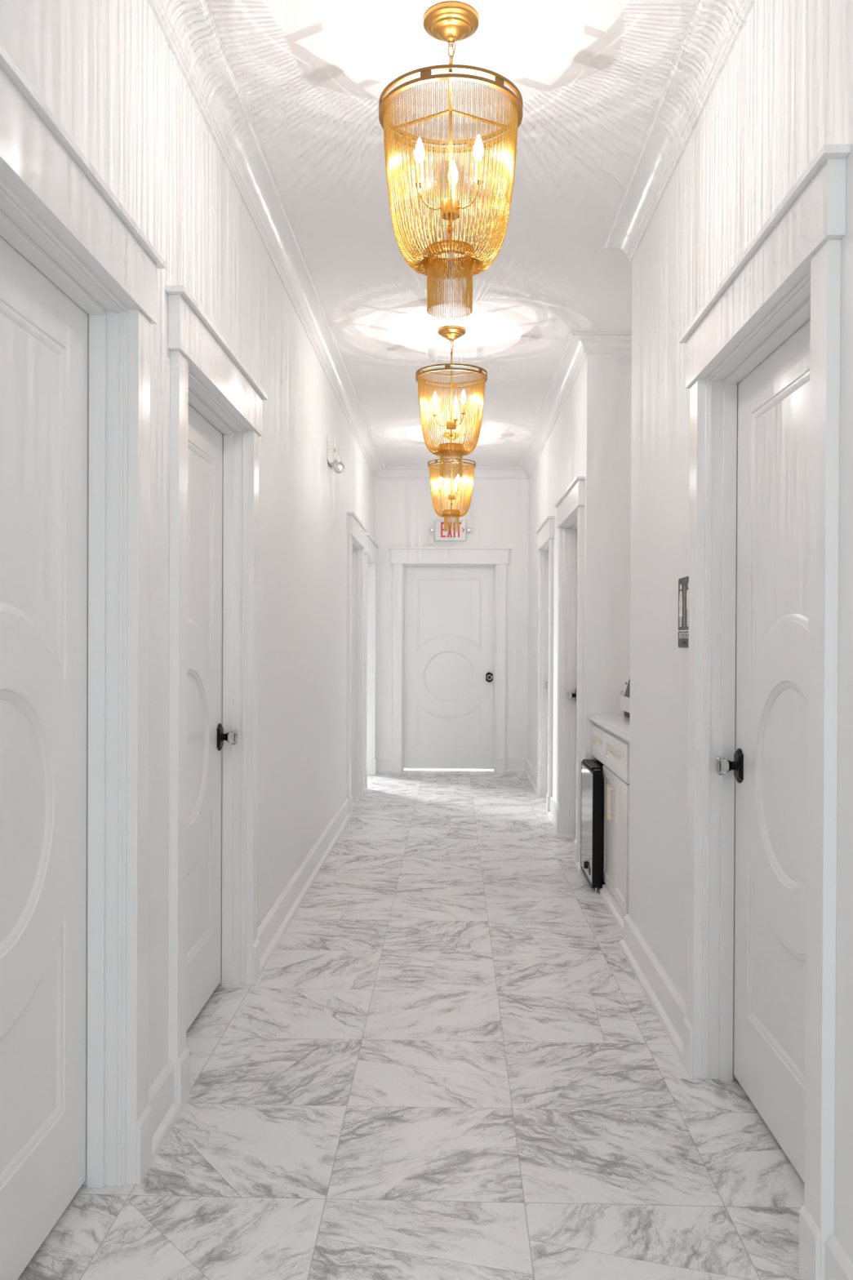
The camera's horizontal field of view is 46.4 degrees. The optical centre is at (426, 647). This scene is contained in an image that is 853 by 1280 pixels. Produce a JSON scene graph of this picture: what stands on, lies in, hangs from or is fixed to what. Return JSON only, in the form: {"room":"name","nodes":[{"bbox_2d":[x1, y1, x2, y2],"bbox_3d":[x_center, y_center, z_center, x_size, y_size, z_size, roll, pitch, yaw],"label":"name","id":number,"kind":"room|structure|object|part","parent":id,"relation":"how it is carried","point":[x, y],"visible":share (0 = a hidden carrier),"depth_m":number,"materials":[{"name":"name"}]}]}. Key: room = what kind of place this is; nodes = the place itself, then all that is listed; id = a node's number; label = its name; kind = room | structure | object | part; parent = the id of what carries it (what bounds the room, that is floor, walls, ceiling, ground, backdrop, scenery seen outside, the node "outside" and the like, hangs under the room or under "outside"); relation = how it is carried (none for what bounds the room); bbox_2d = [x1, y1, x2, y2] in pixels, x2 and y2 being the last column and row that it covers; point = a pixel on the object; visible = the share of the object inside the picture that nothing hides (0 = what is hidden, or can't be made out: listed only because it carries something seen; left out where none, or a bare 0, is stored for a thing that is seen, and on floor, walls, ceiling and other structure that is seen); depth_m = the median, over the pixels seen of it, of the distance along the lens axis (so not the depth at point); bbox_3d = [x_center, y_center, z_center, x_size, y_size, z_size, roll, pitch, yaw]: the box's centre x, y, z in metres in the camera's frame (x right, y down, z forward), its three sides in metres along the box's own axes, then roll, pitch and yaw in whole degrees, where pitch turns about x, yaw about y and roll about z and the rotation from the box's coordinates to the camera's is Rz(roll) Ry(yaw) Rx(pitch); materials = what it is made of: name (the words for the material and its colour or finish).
{"room":"hallway","nodes":[
{"label":"hallway","id":0,"kind":"room"},
{"bbox_2d":[0,0,375,1088],"bbox_3d":[-0.742,-0.230,3.484,0.130,2.990,12.930,0,0,1],"label":"wall","id":1,"kind":"structure","parent":0,"point":[107,71],"depth_m":3.39,"materials":[{"name":"paint"}]},
{"bbox_2d":[0,44,165,1279],"bbox_3d":[-0.760,0.160,1.886,0.180,2.229,1.198,0,0,1],"label":"door","id":2,"kind":"structure","parent":1,"relation":"in","point":[78,274],"depth_m":2.19,"materials":[{"name":"paint"}]},
{"bbox_3d":[-0.694,0.237,2.395,0.026,2.068,0.091,0,0,1],"label":"casing","id":3,"kind":"part","parent":2,"relation":"part of","materials":[{"name":"paint"}]},
{"bbox_2d":[147,1060,180,1162],"bbox_3d":[-0.690,1.197,2.575,0.034,0.146,0.258,0,0,1],"label":"baseboard","id":4,"kind":"structure","parent":1,"relation":"attached to","point":[166,1112],"depth_m":2.59,"materials":[{"name":"paint"}]},
{"bbox_2d":[165,284,267,1113],"bbox_3d":[-0.724,0.150,3.254,0.180,2.233,1.198,0,0,1],"label":"door","id":5,"kind":"structure","parent":1,"relation":"in","point":[216,404],"depth_m":3.47,"materials":[{"name":"paint"}]},
{"bbox_3d":[-0.685,0.234,2.744,0.026,2.072,0.091,0,0,1],"label":"casing","id":6,"kind":"part","parent":5,"relation":"part of","materials":[{"name":"paint"}]},
{"bbox_3d":[-0.757,0.331,3.655,0.011,0.100,0.066,0,0,1],"label":"knob","id":7,"kind":"part","parent":5,"relation":"part of","materials":[{"name":"black metal"}]},
{"bbox_3d":[-0.711,0.331,3.654,0.032,0.056,0.056,0,0,1],"label":"glass knob","id":8,"kind":"part","parent":5,"relation":"part of","materials":[{"name":"white"}]},
{"bbox_3d":[-0.659,0.228,3.762,0.026,2.072,0.091,0,0,1],"label":"casing","id":9,"kind":"part","parent":5,"relation":"part of","materials":[{"name":"paint"}]},
{"bbox_2d":[146,0,385,479],"bbox_3d":[-0.620,-1.671,3.408,0.104,0.106,12.800,0,0,1],"label":"crown molding","id":10,"kind":"structure","parent":1,"relation":"attached to","point":[188,27],"depth_m":3.51,"materials":[{"name":"paint"}]},
{"bbox_2d":[257,797,351,975],"bbox_3d":[-0.613,1.180,5.532,0.034,0.146,3.439,0,0,1],"label":"baseboard","id":11,"kind":"structure","parent":1,"relation":"attached to","point":[277,921],"depth_m":4.83,"materials":[{"name":"paint"}]},
{"bbox_2d":[327,435,346,473],"bbox_3d":[-0.546,-1.178,6.176,0.112,0.228,0.246,0,0,1],"label":"emergency light","id":12,"kind":"object","parent":1,"relation":"attached to","point":[334,458],"visible":1,"depth_m":6.06,"materials":[{"name":"white plastic"}]},
{"bbox_3d":[-0.546,-1.151,6.111,0.069,0.072,0.048,0,0,35],"label":"swivel arm","id":13,"kind":"part","parent":12,"relation":"part of","materials":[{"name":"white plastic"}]},
{"bbox_2d":[346,511,367,817],"bbox_3d":[-0.607,0.129,7.789,0.180,2.221,1.174,0,0,1],"label":"door","id":14,"kind":"structure","parent":1,"relation":"in","point":[356,530],"depth_m":8.23,"materials":[{"name":"paint"}]},
{"bbox_3d":[-0.567,0.213,7.291,0.026,2.060,0.091,0,0,1],"label":"casing","id":15,"kind":"part","parent":14,"relation":"part of","materials":[{"name":"paint"}]},
{"bbox_3d":[-0.541,0.207,8.286,0.026,2.060,0.091,0,0,1],"label":"casing","id":16,"kind":"part","parent":14,"relation":"part of","materials":[{"name":"paint"}]},
{"bbox_2d":[363,773,366,794],"bbox_3d":[-0.537,1.163,8.458,0.034,0.146,0.242,0,0,1],"label":"baseboard","id":17,"kind":"structure","parent":1,"relation":"attached to","point":[365,788],"depth_m":8.53,"materials":[{"name":"paint"}]},
{"bbox_2d":[363,533,379,790],"bbox_3d":[-0.572,0.127,9.129,0.180,2.209,1.198,0,0,1],"label":"door","id":18,"kind":"structure","parent":1,"relation":"in","point":[371,547],"depth_m":9.59,"materials":[{"name":"paint"}]},
{"bbox_3d":[-0.532,0.211,8.619,0.026,2.048,0.091,0,0,1],"label":"casing","id":19,"kind":"part","parent":18,"relation":"part of","materials":[{"name":"paint"}]},
{"bbox_3d":[-0.506,0.205,9.637,0.026,2.048,0.091,0,0,1],"label":"casing","id":20,"kind":"part","parent":18,"relation":"part of","materials":[{"name":"paint"}]},
{"bbox_2d":[17,768,804,1279],"bbox_3d":[-0.896,1.290,4.232,6.400,0.060,15.600,0,0,1],"label":"floor","id":21,"kind":"structure","parent":0,"point":[450,1061],"depth_m":2.73,"materials":[{"name":"stone"}]},
{"bbox_2d":[580,759,605,893],"bbox_3d":[1.128,0.945,5.317,0.572,0.634,0.467,0,0,1],"label":"mini fridge","id":22,"kind":"object","parent":21,"relation":"on","point":[592,771],"visible":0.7,"depth_m":5.17,"materials":[{"name":"black plastic"}]},
{"bbox_2d":[591,723,607,764],"bbox_3d":[1.212,0.507,5.342,0.620,0.201,0.418,0,0,1],"label":"base cabinet","id":23,"kind":"object","parent":21,"relation":"on","point":[597,740],"visible":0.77,"depth_m":5.35,"materials":[{"name":"paint"}]},
{"bbox_3d":[0.917,0.512,5.356,0.029,0.009,0.165,0,0,1],"label":"handle","id":24,"kind":"part","parent":23,"relation":"part of","materials":[{"name":"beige metal"}]},
{"bbox_2d":[600,729,629,933],"bbox_3d":[1.188,0.838,4.665,0.629,0.856,0.992,0,0,1],"label":"base cabinet","id":25,"kind":"object","parent":21,"relation":"on","point":[615,803],"visible":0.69,"depth_m":4.76,"materials":[{"name":"paint"}]},
{"bbox_3d":[0.920,0.911,4.992,0.019,0.592,0.353,0,0,1],"label":"cabinet door","id":26,"kind":"part","parent":25,"relation":"part of","materials":[{"name":"paint"}]},
{"bbox_2d":[589,713,629,742],"bbox_3d":[1.203,0.392,4.858,0.622,0.034,1.388,0,0,1],"label":"countertop","id":27,"kind":"structure","parent":25,"relation":"on","point":[618,724],"depth_m":5.01,"materials":[{"name":"white stone"}]},
{"bbox_2d":[619,670,630,718],"bbox_3d":[1.192,0.248,5.225,0.281,0.248,0.441,0,0,1],"label":"dispenser","id":28,"kind":"object","parent":27,"relation":"on","point":[624,691],"visible":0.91,"depth_m":5.26,"materials":[{"name":"white plastic"}]},
{"bbox_3d":[1.052,0.205,5.179,0.002,0.114,0.254,0,0,1],"label":"dark panel","id":29,"kind":"part","parent":28,"relation":"part of","materials":[{"name":"grey plastic"}]},
{"bbox_3d":[0.893,0.752,4.840,0.029,0.165,0.009,0,0,1],"label":"handle","id":30,"kind":"part","parent":25,"relation":"part of","materials":[{"name":"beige metal"}]},
{"bbox_3d":[0.892,0.752,4.786,0.029,0.165,0.009,0,0,1],"label":"handle","id":31,"kind":"part","parent":25,"relation":"part of","materials":[{"name":"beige metal"}]},
{"bbox_3d":[0.902,0.515,4.781,0.029,0.009,0.280,0,0,1],"label":"handle","id":32,"kind":"part","parent":25,"relation":"part of","materials":[{"name":"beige metal"}]},
{"bbox_3d":[0.917,0.524,4.796,0.019,0.171,0.680,0,0,1],"label":"drawer","id":33,"kind":"part","parent":25,"relation":"part of","materials":[{"name":"paint"}]},
{"bbox_3d":[0.911,0.913,4.635,0.019,0.592,0.353,0,0,1],"label":"cabinet door","id":34,"kind":"part","parent":25,"relation":"part of","materials":[{"name":"paint"}]},
{"bbox_2d":[205,0,697,466],"bbox_3d":[-0.883,-1.770,4.214,6.400,0.080,15.600,0,0,1],"label":"ceiling","id":35,"kind":"structure","parent":0,"point":[590,77],"depth_m":3.57,"materials":[{"name":"paint"}]},
{"bbox_2d":[378,0,523,318],"bbox_3d":[0.065,-1.318,2.721,0.404,0.798,0.404,0,0,1],"label":"chandelier","id":36,"kind":"object","parent":35,"relation":"hanging from","point":[451,22],"visible":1,"depth_m":2.65,"materials":[{"name":"gold metal"}]},
{"bbox_3d":[-0.019,-1.339,2.685,0.029,0.076,0.029,0,0,-24],"label":"bulb","id":37,"kind":"part","parent":36,"relation":"part of","materials":[{"name":"white glass"}]},
{"bbox_3d":[0.005,-1.218,2.696,0.083,0.061,0.029,0,0,-24],"label":"candle arm","id":38,"kind":"part","parent":36,"relation":"part of","materials":[{"name":"gold metal"}]},
{"bbox_3d":[0.066,-1.341,2.721,0.018,0.517,0.018,0,0,1],"label":"rod","id":39,"kind":"part","parent":36,"relation":"part of","materials":[{"name":"gold metal"}]},
{"bbox_3d":[0.065,-1.246,2.722,0.369,0.410,0.369,0,0,1],"label":"lamp shade","id":40,"kind":"part","parent":36,"relation":"part of","materials":[{"name":"gold metal"}]},
{"bbox_3d":[0.069,-1.627,2.719,0.020,0.069,0.013,0,0,12],"label":"suspension chain","id":41,"kind":"part","parent":36,"relation":"part of","materials":[{"name":"gold metal"}]},
{"bbox_3d":[0.076,-1.340,2.813,0.029,0.076,0.029,0,0,6],"label":"bulb","id":42,"kind":"part","parent":36,"relation":"part of","materials":[{"name":"white glass"}]},
{"bbox_3d":[0.117,-1.217,2.684,0.083,0.061,0.029,1,0,36],"label":"candle arm","id":43,"kind":"part","parent":36,"relation":"part of","materials":[{"name":"gold metal"}]},
{"bbox_3d":[0.139,-1.338,2.667,0.029,0.076,0.029,1,0,36],"label":"bulb","id":44,"kind":"part","parent":36,"relation":"part of","materials":[{"name":"white glass"}]},
{"bbox_2d":[415,325,487,477],"bbox_3d":[0.136,-1.334,5.441,0.393,0.798,0.393,0,0,-39],"label":"chandelier","id":45,"kind":"object","parent":35,"relation":"hanging from","point":[451,333],"visible":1,"depth_m":5.37,"materials":[{"name":"gold metal"}]},
{"bbox_3d":[0.047,-1.355,5.419,0.029,0.076,0.029,0,0,-14],"label":"bulb","id":46,"kind":"part","parent":45,"relation":"part of","materials":[{"name":"white glass"}]},
{"bbox_3d":[0.136,-1.357,5.440,0.018,0.517,0.018,0,0,1],"label":"rod","id":47,"kind":"part","parent":45,"relation":"part of","materials":[{"name":"gold metal"}]},
{"bbox_3d":[0.136,-1.262,5.441,0.369,0.410,0.369,0,0,-39],"label":"lamp shade","id":48,"kind":"part","parent":45,"relation":"part of","materials":[{"name":"gold metal"}]},
{"bbox_3d":[0.162,-1.355,5.529,0.029,0.076,0.029,0,0,16],"label":"bulb","id":49,"kind":"part","parent":45,"relation":"part of","materials":[{"name":"white glass"}]},
{"bbox_3d":[0.200,-1.354,5.374,0.029,0.076,0.029,0,0,-44],"label":"bulb","id":50,"kind":"part","parent":45,"relation":"part of","materials":[{"name":"white glass"}]},
{"bbox_2d":[427,431,475,532],"bbox_3d":[0.207,-1.350,8.160,0.393,0.798,0.393,1,0,36],"label":"chandelier","id":51,"kind":"object","parent":35,"relation":"hanging from","point":[450,494],"visible":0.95,"depth_m":8.08,"materials":[{"name":"gold metal"}]},
{"bbox_3d":[0.206,-1.278,8.160,0.369,0.410,0.369,0,0,11],"label":"lamp shade","id":52,"kind":"part","parent":51,"relation":"part of","materials":[{"name":"gold metal"}]},
{"bbox_3d":[0.207,-1.373,8.159,0.018,0.517,0.018,0,0,1],"label":"rod","id":53,"kind":"part","parent":51,"relation":"part of","materials":[{"name":"gold metal"}]},
{"bbox_2d":[374,479,528,757],"bbox_3d":[0.246,-0.264,9.861,1.513,2.990,0.130,0,0,1],"label":"wall","id":54,"kind":"structure","parent":0,"point":[497,515],"depth_m":9.79,"materials":[{"name":"paint"}]},
{"bbox_2d":[375,756,392,773],"bbox_3d":[-0.429,1.155,9.754,0.182,0.146,0.135,0,0,1],"label":"baseboard","id":55,"kind":"structure","parent":54,"relation":"attached to","point":[384,764],"depth_m":9.80,"materials":[{"name":"paint"}]},
{"bbox_2d":[388,546,511,773],"bbox_3d":[0.224,0.127,9.838,1.198,2.209,0.180,0,0,1],"label":"door","id":56,"kind":"structure","parent":54,"relation":"in","point":[449,603],"depth_m":9.89,"materials":[{"name":"paint"}]},
{"bbox_3d":[-0.287,0.205,9.799,0.091,2.048,0.026,0,0,1],"label":"casing","id":57,"kind":"part","parent":56,"relation":"part of","materials":[{"name":"paint"}]},
{"bbox_3d":[0.623,0.300,9.871,0.066,0.100,0.011,0,0,1],"label":"knob","id":58,"kind":"part","parent":56,"relation":"part of","materials":[{"name":"black metal"}]},
{"bbox_3d":[0.622,0.300,9.825,0.056,0.056,0.032,0,0,1],"label":"glass knob","id":59,"kind":"part","parent":56,"relation":"part of","materials":[{"name":"white"}]},
{"bbox_3d":[0.732,0.210,9.773,0.091,2.048,0.026,0,0,1],"label":"casing","id":60,"kind":"part","parent":56,"relation":"part of","materials":[{"name":"paint"}]},
{"bbox_2d":[429,520,471,541],"bbox_3d":[0.235,-1.141,9.758,0.417,0.196,0.064,0,0,1],"label":"exit sign","id":61,"kind":"object","parent":54,"relation":"attached to","point":[440,535],"visible":0.96,"depth_m":9.75,"materials":[{"name":"white plastic"}]},
{"bbox_2d":[376,466,528,479],"bbox_3d":[0.249,-1.705,9.735,1.513,0.106,0.104,0,0,1],"label":"crown molding","id":62,"kind":"structure","parent":54,"relation":"attached to","point":[388,472],"depth_m":9.75,"materials":[{"name":"paint"}]},
{"bbox_2d":[527,355,610,803],"bbox_3d":[1.012,-0.248,7.730,0.130,2.990,4.350,0,0,1],"label":"wall","id":63,"kind":"structure","parent":0,"point":[579,442],"depth_m":5.59,"materials":[{"name":"paint"}]},
{"bbox_2d":[505,757,537,794],"bbox_3d":[0.865,1.165,9.063,0.221,0.146,1.449,0,0,1],"label":"baseboard","id":64,"kind":"structure","parent":63,"relation":"attached to","point":[513,765],"depth_m":9.76,"materials":[{"name":"paint"}]},
{"bbox_2d":[535,515,554,815],"bbox_3d":[0.988,0.140,7.843,0.180,2.213,1.060,0,0,1],"label":"door","id":65,"kind":"structure","parent":63,"relation":"in","point":[545,532],"depth_m":8.23,"materials":[{"name":"paint"}]},
{"bbox_3d":[0.947,0.218,8.285,0.026,2.052,0.091,0,0,1],"label":"casing","id":66,"kind":"part","parent":65,"relation":"part of","materials":[{"name":"paint"}]},
{"bbox_3d":[0.992,0.311,8.174,0.032,0.056,0.056,0,0,1],"label":"glass knob","id":67,"kind":"part","parent":65,"relation":"part of","materials":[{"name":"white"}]},
{"bbox_3d":[0.924,0.223,7.404,0.026,2.052,0.091,0,0,1],"label":"casing","id":68,"kind":"part","parent":65,"relation":"part of","materials":[{"name":"paint"}]},
{"bbox_2d":[547,795,557,830],"bbox_3d":[0.906,1.177,7.073,0.034,0.146,0.584,0,0,1],"label":"baseboard","id":69,"kind":"structure","parent":63,"relation":"attached to","point":[553,805],"depth_m":7.12,"materials":[{"name":"paint"}]},
{"bbox_2d":[519,333,586,479],"bbox_3d":[0.899,-1.689,7.607,0.104,0.106,4.324,0,0,1],"label":"crown molding","id":70,"kind":"structure","parent":63,"relation":"attached to","point":[572,359],"depth_m":6.77,"materials":[{"name":"paint"}]},
{"bbox_2d":[554,475,585,867],"bbox_3d":[0.946,0.144,6.218,0.180,2.224,1.198,0,0,1],"label":"door","id":71,"kind":"structure","parent":63,"relation":"in","point":[570,515],"depth_m":6.67,"materials":[{"name":"paint"}]},
{"bbox_3d":[0.906,0.221,6.730,0.026,2.063,0.091,0,0,1],"label":"casing","id":72,"kind":"part","parent":71,"relation":"part of","materials":[{"name":"paint"}]},
{"bbox_3d":[0.952,0.321,6.619,0.032,0.056,0.056,0,0,1],"label":"glass knob","id":73,"kind":"part","parent":71,"relation":"part of","materials":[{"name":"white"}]},
{"bbox_3d":[0.880,0.227,5.711,0.026,2.063,0.091,0,0,1],"label":"casing","id":74,"kind":"part","parent":71,"relation":"part of","materials":[{"name":"paint"}]},
{"bbox_2d":[576,844,583,873],"bbox_3d":[0.880,1.186,5.601,0.060,0.146,0.140,0,0,1],"label":"baseboard","id":75,"kind":"structure","parent":63,"relation":"attached to","point":[579,868],"depth_m":5.63,"materials":[{"name":"paint"}]},
{"bbox_2d":[608,355,631,713],"bbox_3d":[1.345,-0.234,5.611,0.645,2.990,0.130,0,0,1],"label":"wall","id":76,"kind":"structure","parent":0,"point":[620,366],"depth_m":5.55,"materials":[{"name":"paint"}]},
{"bbox_2d":[570,330,631,355],"bbox_3d":[1.166,-1.675,5.490,0.749,0.106,0.104,0,0,1],"label":"crown molding","id":77,"kind":"structure","parent":76,"relation":"attached to","point":[613,343],"depth_m":5.51,"materials":[{"name":"paint"}]},
{"bbox_2d":[628,0,852,1261],"bbox_3d":[0.826,-0.206,0.573,0.130,2.990,7.190,0,0,1],"label":"wall","id":78,"kind":"structure","parent":0,"point":[783,92],"depth_m":3.05,"materials":[{"name":"paint"}]},
{"bbox_2d":[618,913,686,1062],"bbox_3d":[0.830,1.198,3.624,0.062,0.146,1.174,0,0,1],"label":"baseboard","id":79,"kind":"structure","parent":78,"relation":"attached to","point":[669,1006],"depth_m":3.52,"materials":[{"name":"paint"}]},
{"bbox_2d":[604,0,755,261],"bbox_3d":[0.717,-1.648,0.619,0.104,0.106,7.294,0,0,1],"label":"crown molding","id":80,"kind":"structure","parent":78,"relation":"attached to","point":[713,28],"depth_m":3.09,"materials":[{"name":"paint"}]},
{"bbox_2d":[678,575,688,648],"bbox_3d":[0.825,-0.110,3.162,0.007,0.232,0.202,0,0,1],"label":"restroom sign","id":81,"kind":"object","parent":78,"relation":"attached to","point":[683,582],"visible":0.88,"depth_m":3.18,"materials":[{"name":"grey metal"}]},
{"bbox_2d":[679,144,850,1279],"bbox_3d":[0.849,0.165,2.475,0.180,2.227,1.198,0,0,1],"label":"door","id":82,"kind":"structure","parent":78,"relation":"in","point":[762,352],"depth_m":2.57,"materials":[{"name":"paint"}]},
{"bbox_3d":[0.809,0.242,2.986,0.026,2.066,0.091,0,0,1],"label":"casing","id":83,"kind":"part","parent":82,"relation":"part of","materials":[{"name":"paint"}]},
{"bbox_3d":[0.854,0.343,2.875,0.032,0.056,0.056,0,0,1],"label":"glass knob","id":84,"kind":"part","parent":82,"relation":"part of","materials":[{"name":"white"}]},
{"bbox_3d":[0.901,0.343,2.874,0.011,0.100,0.066,0,0,1],"label":"knob","id":85,"kind":"part","parent":82,"relation":"part of","materials":[{"name":"black metal"}]},
{"bbox_3d":[0.782,0.248,1.967,0.026,2.066,0.091,0,0,1],"label":"casing","id":86,"kind":"part","parent":82,"relation":"part of","materials":[{"name":"paint"}]},
{"bbox_2d":[825,1232,852,1279],"bbox_3d":[0.708,1.222,-0.541,0.034,0.146,4.940,0,0,1],"label":"baseboard","id":87,"kind":"structure","parent":78,"relation":"attached to","point":[838,1264],"depth_m":1.88,"materials":[{"name":"paint"}]}
]}

